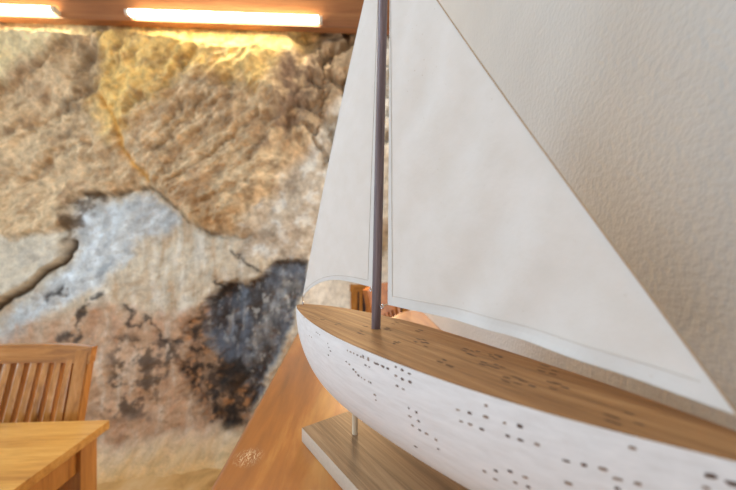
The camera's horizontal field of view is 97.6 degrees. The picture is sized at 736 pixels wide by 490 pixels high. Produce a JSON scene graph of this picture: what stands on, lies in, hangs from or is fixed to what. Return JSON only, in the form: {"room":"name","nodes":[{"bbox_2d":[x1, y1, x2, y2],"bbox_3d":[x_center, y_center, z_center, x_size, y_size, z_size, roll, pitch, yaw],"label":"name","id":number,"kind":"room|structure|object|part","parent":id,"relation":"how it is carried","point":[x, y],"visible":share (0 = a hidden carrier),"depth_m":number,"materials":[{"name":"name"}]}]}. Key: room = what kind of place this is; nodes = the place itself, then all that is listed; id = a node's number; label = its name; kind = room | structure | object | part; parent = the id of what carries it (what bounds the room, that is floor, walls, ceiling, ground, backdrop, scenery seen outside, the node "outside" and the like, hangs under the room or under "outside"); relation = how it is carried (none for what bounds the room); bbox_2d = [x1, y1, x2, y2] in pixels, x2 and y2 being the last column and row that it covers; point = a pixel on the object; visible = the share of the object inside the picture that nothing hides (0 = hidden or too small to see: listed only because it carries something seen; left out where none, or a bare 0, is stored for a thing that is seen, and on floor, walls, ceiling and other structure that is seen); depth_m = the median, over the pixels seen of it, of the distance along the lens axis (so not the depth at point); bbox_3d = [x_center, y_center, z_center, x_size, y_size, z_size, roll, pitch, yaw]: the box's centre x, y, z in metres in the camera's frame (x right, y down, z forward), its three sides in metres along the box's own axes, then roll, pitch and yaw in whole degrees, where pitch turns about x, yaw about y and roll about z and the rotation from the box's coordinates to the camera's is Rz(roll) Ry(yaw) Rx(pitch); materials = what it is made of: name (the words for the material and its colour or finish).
{"room":"dining room","nodes":[
{"label":"dining room","id":0,"kind":"room"},
{"bbox_2d":[97,468,221,489],"bbox_3d":[-0.934,1.380,0.654,4.600,0.100,5.800,0,0,-3],"label":"floor","id":1,"kind":"structure","parent":0,"point":[205,478],"depth_m":1.80,"materials":[{"name":"brown wood"}]},
{"bbox_2d":[0,343,97,489],"bbox_3d":[-1.226,0.848,0.925,0.467,0.965,0.570,0,0,-3],"label":"dining chair","id":2,"kind":"object","parent":1,"relation":"on","point":[71,365],"visible":0.65,"depth_m":1.16,"materials":[{"name":"brown wood"}]},
{"bbox_3d":[-1.238,0.397,1.178,0.467,0.063,0.063,0,0,-3],"label":"crest rail","id":3,"kind":"part","parent":2,"relation":"part of","materials":[{"name":"brown wood"}]},
{"bbox_3d":[-1.033,0.855,1.130,0.050,0.950,0.145,0,0,-3],"label":"leg","id":4,"kind":"part","parent":2,"relation":"part of","materials":[{"name":"brown wood"}]},
{"bbox_2d":[0,420,109,489],"bbox_3d":[-1.236,0.955,0.649,0.800,0.750,0.800,0,0,-3],"label":"dining table","id":5,"kind":"object","parent":1,"relation":"on","point":[62,455],"visible":1,"depth_m":0.95,"materials":[{"name":"brown wood"}]},
{"bbox_3d":[-0.908,0.969,1.011,0.064,0.723,0.064,0,0,-3],"label":"leg","id":6,"kind":"part","parent":5,"relation":"part of","materials":[{"name":"brown wood"}]},
{"bbox_2d":[211,310,440,489],"bbox_3d":[0.037,0.790,0.320,0.421,1.080,1.835,0,0,-3],"label":"table","id":7,"kind":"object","parent":1,"relation":"on","point":[270,453],"depth_m":0.42,"materials":[{"name":"brown wood"}]},
{"bbox_2d":[296,0,735,489],"bbox_3d":[0.036,-0.066,0.325,0.109,0.633,0.503,0,0,-36],"label":"model sailboat","id":8,"kind":"object","parent":7,"relation":"on","point":[485,230],"visible":1,"depth_m":0.25,"materials":[{"name":"fabric"}]},
{"bbox_3d":[0.040,0.241,0.320,0.096,0.018,0.291,0,0,-36],"label":"board","id":9,"kind":"part","parent":8,"relation":"part of","materials":[{"name":"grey wood"}]},
{"bbox_3d":[0.096,-0.126,0.242,0.002,0.405,0.241,0,0,-36],"label":"leech cord","id":10,"kind":"part","parent":8,"relation":"part of","materials":[{"name":"beige fabric"}]},
{"bbox_2d":[350,284,408,312],"bbox_3d":[0.075,0.800,2.515,0.432,1.059,0.553,0,0,-3],"label":"bar chair","id":11,"kind":"object","parent":1,"relation":"on","point":[357,298],"visible":0.06,"depth_m":2.27,"materials":[{"name":"brown wood"}]},
{"bbox_3d":[-0.100,0.808,2.312,0.050,1.044,0.128,0,0,-3],"label":"leg","id":12,"kind":"part","parent":11,"relation":"part of","materials":[{"name":"brown wood"}]},
{"bbox_3d":[0.087,0.299,2.270,0.432,0.057,0.062,0,0,-3],"label":"crest rail","id":13,"kind":"part","parent":11,"relation":"part of","materials":[{"name":"brown wood"}]},
{"bbox_2d":[363,282,400,316],"bbox_3d":[0.298,0.785,1.877,0.560,1.090,0.452,0,0,24],"label":"bar chair","id":14,"kind":"object","parent":1,"relation":"on","point":[388,310],"visible":0.12,"depth_m":1.99,"materials":[{"name":"brown wood"}]},
{"bbox_3d":[0.041,0.792,1.779,0.135,1.075,0.050,0,0,24],"label":"leg","id":15,"kind":"part","parent":14,"relation":"part of","materials":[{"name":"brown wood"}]},
{"bbox_3d":[0.200,0.792,2.135,0.135,1.075,0.050,0,0,24],"label":"leg","id":16,"kind":"part","parent":14,"relation":"part of","materials":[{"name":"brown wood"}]},
{"bbox_2d":[0,22,409,484],"bbox_3d":[-0.896,-0.120,2.408,3.950,3.020,1.471,0,0,-3],"label":"wall","id":17,"kind":"structure","parent":0,"point":[161,189],"depth_m":1.99,"materials":[{"name":"beige stone"}]},
{"bbox_2d":[0,0,389,34],"bbox_3d":[-0.971,-1.466,1.902,4.250,0.348,0.055,0,0,-3],"label":"ceiling beam","id":18,"kind":"structure","parent":17,"relation":"attached to","point":[338,16],"depth_m":1.88,"materials":[{"name":"brown wood"}]},
{"bbox_2d":[0,5,60,15],"bbox_3d":[-2.346,-1.315,1.782,1.200,0.035,0.052,0,0,-3],"label":"lamp","id":19,"kind":"object","parent":18,"relation":"attached to","point":[3,8],"visible":1,"depth_m":1.79,"materials":[{"name":"white"}]},
{"bbox_2d":[124,9,321,24],"bbox_3d":[-0.819,-1.315,1.858,1.101,0.035,0.052,0,0,-3],"label":"lamp","id":20,"kind":"object","parent":18,"relation":"attached to","point":[130,13],"visible":1,"depth_m":1.84,"materials":[{"name":"white"}]},
{"bbox_2d":[410,0,735,430],"bbox_3d":[0.332,-0.160,-0.359,0.100,2.980,3.650,0,0,-3],"label":"wall","id":21,"kind":"structure","parent":0,"point":[633,102],"depth_m":0.29,"materials":[{"name":"white paint"}]}
]}

